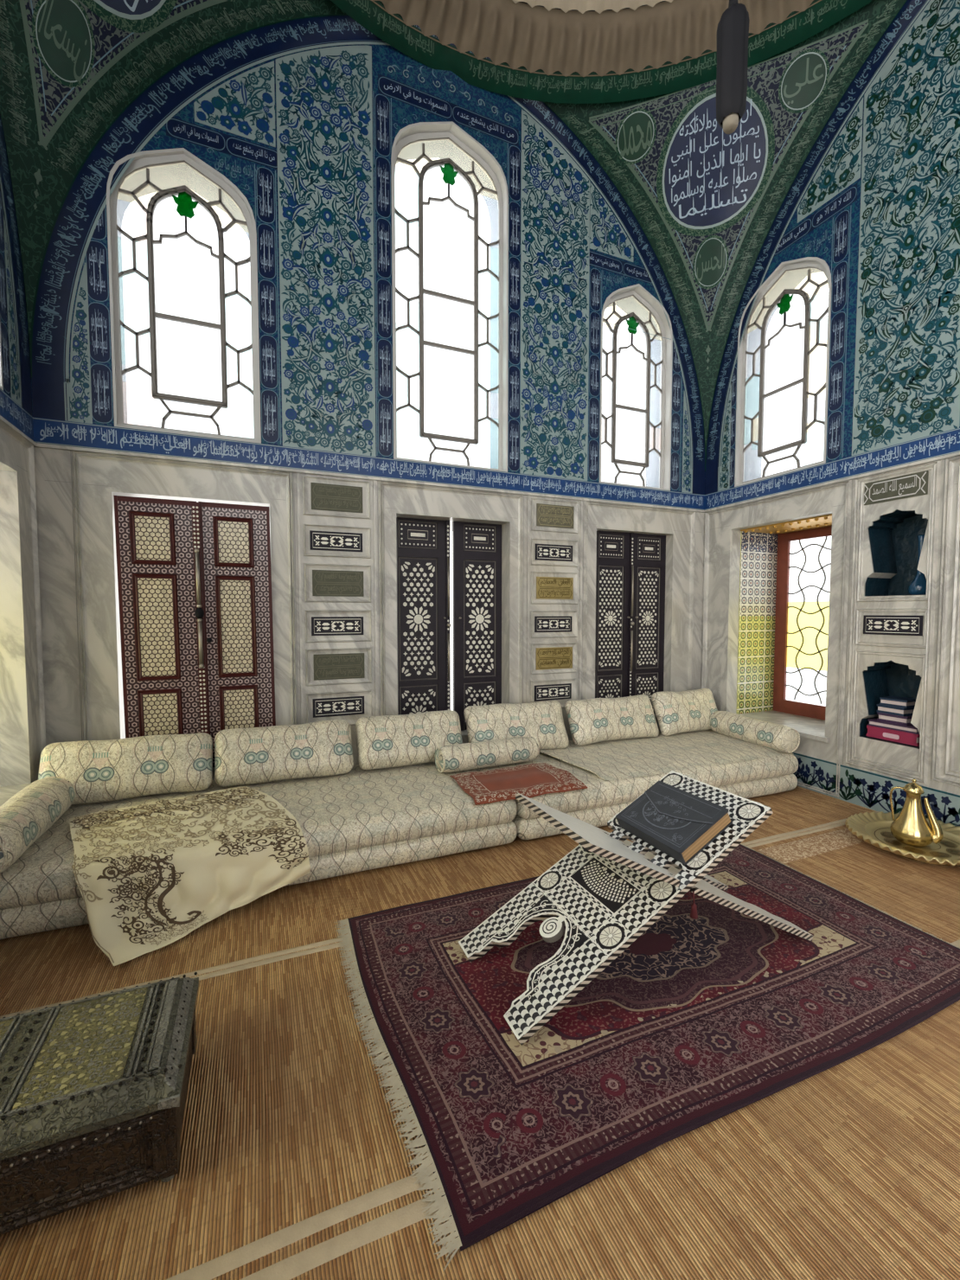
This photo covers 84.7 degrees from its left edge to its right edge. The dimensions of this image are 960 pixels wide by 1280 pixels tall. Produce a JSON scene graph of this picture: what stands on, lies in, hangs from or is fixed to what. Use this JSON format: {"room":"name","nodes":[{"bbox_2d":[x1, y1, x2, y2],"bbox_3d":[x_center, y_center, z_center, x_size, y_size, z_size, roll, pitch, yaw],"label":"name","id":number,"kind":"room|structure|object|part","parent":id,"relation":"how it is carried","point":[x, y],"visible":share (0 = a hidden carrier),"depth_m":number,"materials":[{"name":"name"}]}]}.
{"room":"palace library","nodes":[
{"label":"palace library","id":0,"kind":"room"},
{"bbox_2d":[0,109,46,806],"bbox_3d":[-2.015,-1.782,0.577,0.750,6.500,5.580,-1,3,-23],"label":"wall","id":1,"kind":"structure","parent":0,"point":[22,726],"depth_m":3.10,"materials":[{"name":"stone"}]},
{"bbox_2d":[0,326,3,390],"bbox_3d":[-2.490,-2.298,2.429,0.082,1.893,0.890,-1,3,-23],"label":"window","id":2,"kind":"structure","parent":1,"relation":"in","point":[1,365],"depth_m":2.88,"materials":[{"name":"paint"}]},
{"bbox_3d":[-2.707,-1.887,3.048,0.003,1.009,0.135,-1,3,-23],"label":"floral panel","id":3,"kind":"part","parent":1,"relation":"part of","materials":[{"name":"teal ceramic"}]},
{"bbox_3d":[-2.489,0.087,2.657,0.022,2.535,1.440,-1,3,-23],"label":"surround moulding","id":4,"kind":"part","parent":1,"relation":"part of","materials":[{"name":"stone"}]},
{"bbox_2d":[370,0,821,76],"bbox_3d":[0.854,-4.697,1.645,5.600,0.245,5.600,-1,3,-23],"label":"dome","id":5,"kind":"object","parent":1,"relation":"attached to","point":[517,34],"depth_m":4.14,"materials":[{"name":"paint"}]},
{"bbox_2d":[30,13,705,780],"bbox_3d":[-0.366,-1.990,4.668,5.580,6.500,0.722,-1,3,-23],"label":"wall","id":6,"kind":"structure","parent":0,"point":[304,116],"depth_m":3.98,"materials":[{"name":"stone"}]},
{"bbox_3d":[-2.579,-1.903,3.364,0.135,1.009,0.003,-1,3,-23],"label":"floral panel","id":7,"kind":"part","parent":6,"relation":"part of","materials":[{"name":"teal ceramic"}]},
{"bbox_2d":[113,495,211,738],"bbox_3d":[-2.153,-0.015,3.620,0.559,1.887,0.102,-1,3,-23],"label":"door","id":8,"kind":"structure","parent":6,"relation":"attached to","point":[158,550],"depth_m":3.60,"materials":[{"name":"red wood"}]},
{"bbox_3d":[-2.215,-0.687,3.569,0.268,0.354,0.034,-1,3,-23],"label":"panel","id":9,"kind":"part","parent":8,"relation":"part of","materials":[{"name":"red wood"}]},
{"bbox_3d":[-2.208,-0.086,3.602,0.273,0.729,0.034,-1,3,-23],"label":"panel","id":10,"kind":"part","parent":8,"relation":"part of","materials":[{"name":"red wood"}]},
{"bbox_3d":[-2.200,0.633,3.642,0.271,0.589,0.034,-1,3,-23],"label":"panel","id":11,"kind":"part","parent":8,"relation":"part of","materials":[{"name":"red wood"}]},
{"bbox_3d":[-1.955,-0.187,3.669,0.056,0.084,0.053,-1,3,-23],"label":"latch knob","id":12,"kind":"part","parent":8,"relation":"part of","materials":[{"name":"metal"}]},
{"bbox_2d":[106,147,261,443],"bbox_3d":[-2.004,-2.358,3.613,0.890,1.893,0.066,-1,3,-23],"label":"window","id":13,"kind":"structure","parent":6,"relation":"in","point":[146,160],"depth_m":3.57,"materials":[{"name":"paint"}]},
{"bbox_3d":[-2.006,-2.976,3.585,0.160,0.190,0.007,-1,3,-23],"label":"tulip pane","id":14,"kind":"part","parent":13,"relation":"part of","materials":[{"name":"green glass"}]},
{"bbox_3d":[-2.000,0.035,3.697,1.335,2.535,0.022,-1,3,-23],"label":"surround moulding","id":15,"kind":"part","parent":6,"relation":"part of","materials":[{"name":"stone"}]},
{"bbox_2d":[0,0,403,357],"bbox_3d":[-1.893,-3.203,2.835,1.956,3.170,3.921,1,3,22],"label":"pendentive","id":16,"kind":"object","parent":6,"relation":"attached to","point":[68,68],"depth_m":3.19,"materials":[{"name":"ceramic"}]},
{"bbox_2d":[198,501,275,767],"bbox_3d":[-1.745,-0.025,3.815,0.475,1.887,0.060,-1,3,-23],"label":"door","id":17,"kind":"structure","parent":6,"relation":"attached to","point":[235,540],"depth_m":3.79,"materials":[{"name":"red wood"}]},
{"bbox_3d":[-1.758,-0.697,3.762,0.262,0.354,0.034,-1,3,-23],"label":"panel","id":18,"kind":"part","parent":17,"relation":"part of","materials":[{"name":"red wood"}]},
{"bbox_3d":[-1.753,-0.096,3.795,0.266,0.729,0.034,-1,3,-23],"label":"panel","id":19,"kind":"part","parent":17,"relation":"part of","materials":[{"name":"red wood"}]},
{"bbox_3d":[-1.747,0.623,3.834,0.264,0.589,0.034,-1,3,-23],"label":"panel","id":20,"kind":"part","parent":17,"relation":"part of","materials":[{"name":"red wood"}]},
{"bbox_3d":[-1.134,-2.952,3.924,0.675,3.048,0.003,-1,3,-23],"label":"floral panel","id":21,"kind":"part","parent":6,"relation":"part of","materials":[{"name":"blue tile"}]},
{"bbox_2d":[309,530,362,551],"bbox_3d":[-1.100,-0.757,4.045,0.392,0.144,0.009,-1,3,-23],"label":"panel","id":22,"kind":"object","parent":6,"relation":"attached to","point":[326,540],"visible":1,"depth_m":4.04,"materials":[{"name":"black wood"}]},
{"bbox_2d":[310,482,362,512],"bbox_3d":[-1.092,-1.086,4.030,0.384,0.198,0.013,-1,3,-23],"label":"inscription plaque","id":23,"kind":"object","parent":6,"relation":"attached to","point":[324,496],"visible":1,"depth_m":4.02,"materials":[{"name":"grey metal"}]},
{"bbox_2d":[311,616,363,635],"bbox_3d":[-1.100,-0.107,4.078,0.392,0.144,0.009,-1,3,-23],"label":"panel","id":24,"kind":"object","parent":6,"relation":"attached to","point":[320,625],"visible":1,"depth_m":4.07,"materials":[{"name":"black wood"}]},
{"bbox_2d":[312,569,364,596],"bbox_3d":[-1.092,-0.436,4.063,0.384,0.198,0.013,-1,3,-23],"label":"inscription plaque","id":25,"kind":"object","parent":6,"relation":"attached to","point":[324,582],"visible":1,"depth_m":4.06,"materials":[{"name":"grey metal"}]},
{"bbox_2d":[312,696,364,717],"bbox_3d":[-1.100,0.520,4.110,0.392,0.144,0.009,-1,3,-23],"label":"panel","id":26,"kind":"object","parent":6,"relation":"attached to","point":[352,705],"visible":1,"depth_m":4.10,"materials":[{"name":"black wood"}]},
{"bbox_2d":[313,652,364,680],"bbox_3d":[-1.092,0.206,4.095,0.384,0.198,0.013,-1,3,-23],"label":"inscription plaque","id":27,"kind":"object","parent":6,"relation":"attached to","point":[350,665],"visible":1,"depth_m":4.09,"materials":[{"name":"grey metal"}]},
{"bbox_2d":[396,517,450,715],"bbox_3d":[-0.475,-0.066,4.520,0.462,1.966,0.089,-1,3,-23],"label":"shutter leaf","id":28,"kind":"object","parent":6,"relation":"attached to","point":[423,556],"visible":0.8,"depth_m":4.53,"materials":[{"name":"brown wood"}]},
{"bbox_3d":[-0.532,-0.894,4.486,0.343,0.233,0.030,-1,3,-23],"label":"panel","id":29,"kind":"part","parent":28,"relation":"part of","materials":[{"name":"brown wood"}]},
{"bbox_3d":[-0.532,-0.178,4.522,0.343,1.051,0.030,-1,3,-23],"label":"panel","id":30,"kind":"part","parent":28,"relation":"part of","materials":[{"name":"brown wood"}]},
{"bbox_3d":[-0.532,0.642,4.564,0.343,0.504,0.030,-1,3,-23],"label":"panel","id":31,"kind":"part","parent":28,"relation":"part of","materials":[{"name":"brown wood"}]},
{"bbox_2d":[390,121,508,472],"bbox_3d":[-0.244,-2.814,4.363,1.004,2.728,0.116,-1,3,-23],"label":"window","id":32,"kind":"structure","parent":6,"relation":"in","point":[421,131],"depth_m":4.40,"materials":[{"name":"paint"}]},
{"bbox_3d":[-0.256,-3.850,4.337,0.160,0.190,0.007,-1,3,-23],"label":"tulip pane","id":33,"kind":"part","parent":32,"relation":"part of","materials":[{"name":"green glass"}]},
{"bbox_3d":[-0.207,-0.004,4.456,1.280,2.535,0.022,-1,3,-23],"label":"surround moulding","id":34,"kind":"part","parent":6,"relation":"part of","materials":[{"name":"stone"}]},
{"bbox_2d":[452,521,501,730],"bbox_3d":[-0.017,-0.076,4.727,0.462,1.966,0.065,-1,3,-23],"label":"shutter leaf","id":35,"kind":"object","parent":6,"relation":"attached to","point":[476,547],"visible":0.86,"depth_m":4.72,"materials":[{"name":"brown wood"}]},
{"bbox_3d":[-0.006,0.631,4.787,0.317,0.504,0.030,-1,3,-23],"label":"panel","id":36,"kind":"part","parent":35,"relation":"part of","materials":[{"name":"brown wood"}]},
{"bbox_3d":[-0.006,-0.189,4.745,0.317,1.051,0.030,-1,3,-23],"label":"panel","id":37,"kind":"part","parent":35,"relation":"part of","materials":[{"name":"brown wood"}]},
{"bbox_3d":[-0.006,-0.905,4.708,0.317,0.233,0.030,-1,3,-23],"label":"panel","id":38,"kind":"part","parent":35,"relation":"part of","materials":[{"name":"brown wood"}]},
{"bbox_2d":[534,683,571,701],"bbox_3d":[0.675,0.481,4.861,0.392,0.144,0.009,-1,3,-23],"label":"panel","id":39,"kind":"object","parent":6,"relation":"attached to","point":[550,692],"visible":1,"depth_m":4.86,"materials":[{"name":"black wood"}]},
{"bbox_2d":[534,544,572,561],"bbox_3d":[0.675,-0.795,4.796,0.392,0.144,0.009,-1,3,-23],"label":"panel","id":40,"kind":"object","parent":6,"relation":"attached to","point":[543,552],"visible":1,"depth_m":4.79,"materials":[{"name":"black wood"}]},
{"bbox_2d":[534,615,572,632],"bbox_3d":[0.675,-0.146,4.829,0.392,0.144,0.009,-1,3,-23],"label":"panel","id":41,"kind":"object","parent":6,"relation":"attached to","point":[541,624],"visible":1,"depth_m":4.82,"materials":[{"name":"black wood"}]},
{"bbox_2d":[535,646,572,669],"bbox_3d":[0.685,0.167,4.847,0.384,0.198,0.013,-1,3,-23],"label":"inscription plaque","id":42,"kind":"object","parent":6,"relation":"attached to","point":[558,657],"visible":1,"depth_m":4.84,"materials":[{"name":"gold metal"}]},
{"bbox_2d":[536,576,573,599],"bbox_3d":[0.685,-0.474,4.814,0.384,0.198,0.013,-1,3,-23],"label":"inscription plaque","id":43,"kind":"object","parent":6,"relation":"attached to","point":[547,587],"visible":1,"depth_m":4.81,"materials":[{"name":"gold metal"}]},
{"bbox_2d":[536,503,574,528],"bbox_3d":[0.685,-1.125,4.781,0.384,0.198,0.013,-1,3,-23],"label":"inscription plaque","id":44,"kind":"object","parent":6,"relation":"attached to","point":[547,515],"visible":1,"depth_m":4.77,"materials":[{"name":"brown metal"}]},
{"bbox_3d":[0.673,-2.991,4.688,0.690,3.048,0.003,-1,3,-23],"label":"floral panel","id":45,"kind":"part","parent":6,"relation":"part of","materials":[{"name":"blue tile"}]},
{"bbox_2d":[330,0,872,103],"bbox_3d":[0.854,-4.500,1.655,5.590,0.220,5.590,-1,3,-23],"label":"trim","id":46,"kind":"structure","parent":6,"relation":"attached to","point":[480,73],"depth_m":4.25,"materials":[{"name":"green ceramic"}]},
{"bbox_2d":[595,530,633,697],"bbox_3d":[1.339,-0.104,5.223,0.418,1.939,0.089,-1,3,-23],"label":"shutter leaf","id":47,"kind":"object","parent":6,"relation":"attached to","point":[615,550],"visible":0.85,"depth_m":5.23,"materials":[{"name":"brown wood"}]},
{"bbox_3d":[1.287,0.595,5.268,0.302,0.497,0.030,-1,3,-23],"label":"panel","id":48,"kind":"part","parent":47,"relation":"part of","materials":[{"name":"brown wood"}]},
{"bbox_3d":[1.287,-0.214,5.226,0.302,1.037,0.030,-1,3,-23],"label":"panel","id":49,"kind":"part","parent":47,"relation":"part of","materials":[{"name":"brown wood"}]},
{"bbox_3d":[1.287,-0.921,5.191,0.302,0.229,0.030,-1,3,-23],"label":"panel","id":50,"kind":"part","parent":47,"relation":"part of","materials":[{"name":"brown wood"}]},
{"bbox_2d":[599,283,672,491],"bbox_3d":[1.492,-2.442,5.118,0.848,1.908,0.116,-1,3,-23],"label":"window","id":51,"kind":"structure","parent":6,"relation":"in","point":[649,303],"depth_m":5.19,"materials":[{"name":"glass"}]},
{"bbox_3d":[1.480,-3.069,5.113,0.160,0.190,0.007,-1,3,-23],"label":"tulip pane","id":52,"kind":"part","parent":51,"relation":"part of","materials":[{"name":"green glass"}]},
{"bbox_3d":[1.594,-0.043,5.217,1.340,2.535,0.022,-1,3,-23],"label":"surround moulding","id":53,"kind":"part","parent":6,"relation":"part of","materials":[{"name":"stone"}]},
{"bbox_2d":[631,532,665,714],"bbox_3d":[1.721,-0.113,5.397,0.424,1.939,0.065,-1,3,-23],"label":"shutter leaf","id":54,"kind":"object","parent":6,"relation":"attached to","point":[649,550],"visible":0.78,"depth_m":5.40,"materials":[{"name":"brown wood"}]},
{"bbox_3d":[1.716,0.585,5.449,0.297,0.497,0.030,-1,3,-23],"label":"panel","id":55,"kind":"part","parent":54,"relation":"part of","materials":[{"name":"brown wood"}]},
{"bbox_3d":[1.716,-0.224,5.408,0.297,1.037,0.030,-1,3,-23],"label":"panel","id":56,"kind":"part","parent":54,"relation":"part of","materials":[{"name":"brown wood"}]},
{"bbox_3d":[1.716,-0.930,5.372,0.297,0.229,0.030,-1,3,-23],"label":"panel","id":57,"kind":"part","parent":54,"relation":"part of","materials":[{"name":"brown wood"}]},
{"bbox_3d":[2.110,-2.004,5.347,0.130,1.009,0.003,-1,3,-23],"label":"floral panel","id":58,"kind":"part","parent":6,"relation":"part of","materials":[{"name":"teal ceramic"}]},
{"bbox_2d":[502,0,906,447],"bbox_3d":[1.966,-3.286,4.467,3.921,3.170,1.956,1,3,22],"label":"pendentive","id":59,"kind":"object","parent":6,"relation":"attached to","point":[707,200],"depth_m":4.58,"materials":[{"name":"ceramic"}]},
{"bbox_2d":[520,0,665,11],"bbox_3d":[0.854,-5.718,1.593,6.580,1.900,6.580,-1,3,-23],"label":"ceiling","id":60,"kind":"structure","parent":0,"point":[662,1],"depth_m":4.11,"materials":[{"name":"paint"}]},
{"bbox_2d":[716,0,749,134],"bbox_3d":[0.854,-4.198,1.671,0.096,4.925,0.096,0,3,-2],"label":"hanging lamp","id":61,"kind":"object","parent":60,"relation":"hanging from","point":[732,29],"visible":1,"depth_m":1.75,"materials":[{"name":"metal"}]},
{"bbox_3d":[0.854,-4.393,1.661,0.030,4.535,0.030,3,4,44],"label":"cord","id":62,"kind":"part","parent":61,"relation":"part of","materials":[{"name":"metal"}]},
{"bbox_2d":[700,0,959,797],"bbox_3d":[3.731,-1.905,3.007,0.730,6.500,5.580,-1,3,-23],"label":"wall","id":63,"kind":"structure","parent":0,"point":[875,197],"depth_m":3.99,"materials":[{"name":"stone"}]},
{"bbox_3d":[2.428,-1.998,5.220,0.003,1.009,0.135,-1,3,-23],"label":"floral panel","id":64,"kind":"part","parent":63,"relation":"part of","materials":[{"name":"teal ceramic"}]},
{"bbox_3d":[2.618,-0.024,4.847,0.022,2.535,1.445,-1,3,-23],"label":"surround moulding","id":65,"kind":"part","parent":63,"relation":"part of","materials":[{"name":"stone"}]},
{"bbox_2d":[734,256,831,486],"bbox_3d":[2.684,-2.390,4.681,0.082,1.848,0.888,-1,3,-23],"label":"window","id":66,"kind":"structure","parent":63,"relation":"in","point":[784,299],"depth_m":4.73,"materials":[{"name":"glass"}]},
{"bbox_3d":[2.695,-2.986,4.655,0.007,0.190,0.160,-1,3,-23],"label":"tulip pane","id":67,"kind":"part","parent":66,"relation":"part of","materials":[{"name":"green glass"}]},
{"bbox_2d":[736,514,831,720],"bbox_3d":[3.046,-0.154,4.935,0.600,1.845,1.019,-1,3,-23],"label":"window","id":68,"kind":"structure","parent":63,"relation":"in","point":[765,553],"depth_m":5.35,"materials":[{"name":"brown wood"}]},
{"bbox_3d":[2.923,0.791,4.928,0.630,0.038,1.070,-1,3,-23],"label":"sill","id":69,"kind":"part","parent":63,"relation":"part of","materials":[{"name":"stone"}]},
{"bbox_2d":[792,752,959,826],"bbox_3d":[3.031,1.159,3.943,0.012,0.283,3.600,-1,3,-23],"label":"baseboard","id":70,"kind":"structure","parent":63,"relation":"attached to","point":[868,790],"depth_m":4.05,"materials":[{"name":"blue tile"}]},
{"bbox_2d":[863,614,923,635],"bbox_3d":[3.032,-0.109,3.879,0.009,0.144,0.392,-1,3,-23],"label":"panel","id":71,"kind":"object","parent":63,"relation":"attached to","point":[877,624],"visible":1,"depth_m":3.87,"materials":[{"name":"black wood"}]},
{"bbox_2d":[866,725,920,746],"bbox_3d":[3.183,0.711,3.985,0.243,0.085,0.345,-1,3,-23],"label":"book","id":72,"kind":"object","parent":63,"relation":"in","point":[874,732],"visible":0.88,"depth_m":3.92,"materials":[{"name":"red fabric"}]},
{"bbox_2d":[867,717,919,734],"bbox_3d":[3.184,0.644,3.982,0.240,0.045,0.330,-1,3,-23],"label":"book","id":73,"kind":"object","parent":72,"relation":"on","point":[910,728],"visible":0.45,"depth_m":3.93,"materials":[{"name":"paper"}]},
{"bbox_2d":[876,712,912,725],"bbox_3d":[3.171,0.589,3.984,0.180,0.060,0.200,-1,3,-23],"label":"book","id":74,"kind":"object","parent":73,"relation":"on","point":[905,720],"visible":0.59,"depth_m":3.93,"materials":[{"name":"paper"}]},
{"bbox_2d":[876,704,914,716],"bbox_3d":[3.165,0.527,3.995,0.170,0.060,0.190,-1,3,-20],"label":"book","id":75,"kind":"object","parent":74,"relation":"on","point":[881,708],"visible":0.64,"depth_m":3.93,"materials":[{"name":"paper"}]},
{"bbox_2d":[879,696,916,708],"bbox_3d":[3.169,0.468,3.983,0.170,0.055,0.180,-1,3,-26],"label":"book","id":76,"kind":"object","parent":75,"relation":"on","point":[905,702],"visible":0.8,"depth_m":3.94,"materials":[{"name":"paper"}]},
{"bbox_2d":[862,470,928,505],"bbox_3d":[3.023,-1.105,3.848,0.010,0.165,0.423,-1,3,-23],"label":"cartouche","id":77,"kind":"object","parent":63,"relation":"attached to","point":[914,484],"visible":1,"depth_m":3.83,"materials":[{"name":"grey stone"}]},
{"bbox_3d":[3.040,-2.942,3.725,0.003,3.048,0.675,-1,3,-23],"label":"floral panel","id":78,"kind":"part","parent":63,"relation":"part of","materials":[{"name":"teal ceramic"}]},
{"bbox_2d":[908,534,926,595],"bbox_3d":[3.196,-0.542,3.817,0.136,0.435,0.136,-1,3,-23],"label":"decanter","id":79,"kind":"object","parent":63,"relation":"in","point":[918,586],"visible":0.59,"depth_m":3.80,"materials":[{"name":"blue glass"}]},
{"bbox_3d":[3.434,-0.091,2.914,0.022,2.205,1.510,-1,3,-23],"label":"surround moulding","id":80,"kind":"part","parent":63,"relation":"part of","materials":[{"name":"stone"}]},
{"bbox_3d":[0.838,1.466,1.996,6.980,0.108,6.900,-1,3,-23],"label":"floor","id":81,"kind":"structure","parent":0,"visible":0},
{"bbox_2d":[0,786,879,1018],"bbox_3d":[0.117,1.317,3.688,5.575,0.015,1.772,-1,3,-23],"label":"mat","id":82,"kind":"object","parent":81,"relation":"on","point":[39,970],"visible":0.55,"depth_m":2.57,"materials":[{"name":"wood"}]},
{"bbox_2d":[0,761,516,939],"bbox_3d":[-1.248,1.152,3.377,2.767,0.332,1.222,-1,3,-23],"label":"divan","id":83,"kind":"object","parent":82,"relation":"on","point":[359,819],"visible":0.49,"depth_m":3.10,"materials":[{"name":"beige fabric"}]},
{"bbox_2d":[0,776,76,873],"bbox_3d":[-2.315,0.916,2.648,0.253,0.238,0.852,-1,3,-21],"label":"bolster","id":84,"kind":"object","parent":83,"relation":"on","point":[29,813],"visible":1,"depth_m":2.60,"materials":[{"name":"beige fabric"}]},
{"bbox_2d":[38,732,213,804],"bbox_3d":[-2.197,0.803,3.316,0.920,0.374,0.288,-1,3,-23],"label":"cushion","id":85,"kind":"object","parent":83,"relation":"on","point":[112,770],"visible":0.91,"depth_m":3.24,"materials":[{"name":"beige fabric"}]},
{"bbox_2d":[69,786,310,966],"bbox_3d":[-1.569,1.160,2.830,0.984,0.371,1.018,-2,4,-39],"label":"coverlet","id":86,"kind":"object","parent":83,"relation":"on","point":[148,875],"visible":1,"depth_m":2.60,"materials":[{"name":"beige fabric"}]},
{"bbox_2d":[214,719,353,787],"bbox_3d":[-1.349,0.779,3.673,0.898,0.381,0.291,-1,3,-23],"label":"cushion","id":87,"kind":"object","parent":83,"relation":"on","point":[250,755],"visible":1,"depth_m":3.58,"materials":[{"name":"beige fabric"}]},
{"bbox_2d":[355,710,462,769],"bbox_3d":[-0.529,0.754,4.023,0.812,0.377,0.300,-1,3,-23],"label":"cushion","id":88,"kind":"object","parent":83,"relation":"on","point":[383,741],"visible":0.88,"depth_m":3.91,"materials":[{"name":"beige fabric"}]},
{"bbox_2d":[435,736,539,772],"bbox_3d":[0.062,0.854,3.955,0.801,0.193,0.208,-1,3,-26],"label":"bolster","id":89,"kind":"object","parent":83,"relation":"on","point":[467,756],"visible":1,"depth_m":3.86,"materials":[{"name":"beige fabric"}]},
{"bbox_2d":[474,730,798,839],"bbox_3d":[1.242,1.098,4.431,2.625,0.332,1.220,-1,3,-23],"label":"divan","id":90,"kind":"object","parent":82,"relation":"on","point":[595,805],"visible":0.27,"depth_m":3.77,"materials":[{"name":"beige fabric"}]},
{"bbox_2d":[449,762,587,805],"bbox_3d":[0.244,0.970,3.626,0.831,0.054,0.548,-1,3,-23],"label":"cloth","id":91,"kind":"object","parent":90,"relation":"on","point":[529,780],"visible":0.99,"depth_m":3.55,"materials":[{"name":"brown fabric"}]},
{"bbox_2d":[539,729,793,780],"bbox_3d":[1.518,0.931,4.431,2.030,0.058,0.900,-1,3,-23],"label":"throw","id":92,"kind":"object","parent":90,"relation":"on","point":[617,759],"visible":0.86,"depth_m":4.31,"materials":[{"name":"beige fabric"}]},
{"bbox_2d":[463,700,569,749],"bbox_3d":[0.310,0.727,4.376,0.895,0.400,0.300,-1,3,-23],"label":"cushion","id":93,"kind":"object","parent":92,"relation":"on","point":[543,721],"visible":0.73,"depth_m":4.30,"materials":[{"name":"beige fabric"}]},
{"bbox_2d":[564,694,659,745],"bbox_3d":[1.199,0.713,4.751,0.920,0.383,0.291,-1,3,-23],"label":"cushion","id":94,"kind":"object","parent":92,"relation":"on","point":[596,720],"visible":1,"depth_m":4.64,"materials":[{"name":"beige fabric"}]},
{"bbox_2d":[651,687,717,735],"bbox_3d":[1.999,0.685,5.093,0.770,0.400,0.307,-1,3,-23],"label":"cushion","id":95,"kind":"object","parent":92,"relation":"on","point":[675,713],"visible":0.88,"depth_m":4.96,"materials":[{"name":"beige fabric"}]},
{"bbox_2d":[709,710,799,753],"bbox_3d":[2.421,0.806,4.699,0.250,0.238,0.782,-1,3,-23],"label":"bolster","id":96,"kind":"object","parent":92,"relation":"on","point":[777,737],"visible":1,"depth_m":4.55,"materials":[{"name":"beige fabric"}]},
{"bbox_2d":[0,821,959,1279],"bbox_3d":[0.685,1.384,2.348,5.575,0.015,1.144,-1,3,-23],"label":"mat","id":97,"kind":"object","parent":81,"relation":"on","point":[289,1136],"visible":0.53,"depth_m":1.53,"materials":[{"name":"wood"}]},
{"bbox_2d":[0,972,198,1235],"bbox_3d":[-1.297,1.275,1.401,0.936,0.303,0.492,-1,3,-23],"label":"chest","id":98,"kind":"object","parent":97,"relation":"on","point":[93,1091],"visible":1,"depth_m":1.35,"materials":[{"name":"metal"}]},
{"bbox_3d":[-1.299,1.163,1.398,0.935,0.062,0.484,-1,3,-23],"label":"lid","id":99,"kind":"part","parent":98,"relation":"part of","materials":[{"name":"metal"}]},
{"bbox_3d":[-0.826,1.304,1.387,0.054,0.246,0.054,-1,3,-23],"label":"corner post","id":100,"kind":"part","parent":98,"relation":"part of","materials":[{"name":"brown wood"}]},
{"bbox_3d":[-0.892,1.143,1.570,0.028,0.030,0.456,-1,3,-23],"label":"bevel plate","id":101,"kind":"part","parent":98,"relation":"part of","materials":[{"name":"grey metal"}]},
{"bbox_3d":[-0.985,1.285,1.762,0.054,0.246,0.054,-1,3,-23],"label":"corner post","id":102,"kind":"part","parent":98,"relation":"part of","materials":[{"name":"brown wood"}]},
{"bbox_2d":[333,843,959,1270],"bbox_3d":[0.748,1.366,2.362,2.572,0.017,1.506,-1,3,-23],"label":"rug","id":103,"kind":"object","parent":97,"relation":"on","point":[699,1021],"visible":0.82,"depth_m":1.90,"materials":[{"name":"red fabric"}]},
{"bbox_2d":[458,770,813,1045],"bbox_3d":[0.709,1.031,2.323,1.494,0.657,0.615,-1,3,-23],"label":"book stand","id":104,"kind":"object","parent":103,"relation":"on","point":[610,889],"visible":0.93,"depth_m":2.17,"materials":[{"name":"white wood"}]},
{"bbox_2d":[615,780,732,864],"bbox_3d":[0.865,0.809,2.384,0.294,0.200,0.422,-1,3,-23],"label":"book","id":105,"kind":"object","parent":104,"relation":"on","point":[679,823],"visible":1,"depth_m":2.31,"materials":[{"name":"grey leather"}]},
{"bbox_2d":[844,811,959,866],"bbox_3d":[2.798,1.276,3.348,0.786,0.091,0.786,1,3,22],"label":"brass tray","id":106,"kind":"object","parent":97,"relation":"on","point":[873,828],"visible":0.68,"depth_m":3.36,"materials":[{"name":"gold metal"}]},
{"bbox_2d":[889,778,943,846],"bbox_3d":[2.757,1.082,3.347,0.231,0.414,0.219,0,3,0],"label":"pitcher","id":107,"kind":"object","parent":106,"relation":"on","point":[911,827],"visible":1,"depth_m":3.30,"materials":[{"name":"gold metal"}]},
{"bbox_3d":[2.691,1.054,3.397,0.080,0.231,0.018,3,4,42],"label":"handle","id":108,"kind":"part","parent":107,"relation":"part of","materials":[{"name":"gold metal"}]},
{"bbox_3d":[2.751,0.918,3.339,0.106,0.086,0.106,-1,3,-23],"label":"lid","id":109,"kind":"part","parent":107,"relation":"part of","materials":[{"name":"gold metal"}]},
{"bbox_3d":[2.830,1.130,3.284,0.072,0.277,0.092,-1,3,-23],"label":"spout","id":110,"kind":"part","parent":107,"relation":"part of","materials":[{"name":"gold metal"}]},
{"bbox_2d":[211,999,959,1279],"bbox_3d":[1.407,1.472,0.644,5.575,0.015,2.570,-1,3,-23],"label":"mat","id":111,"kind":"object","parent":81,"relation":"on","point":[849,1170],"visible":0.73,"depth_m":1.33,"materials":[{"name":"wicker"}]}
]}

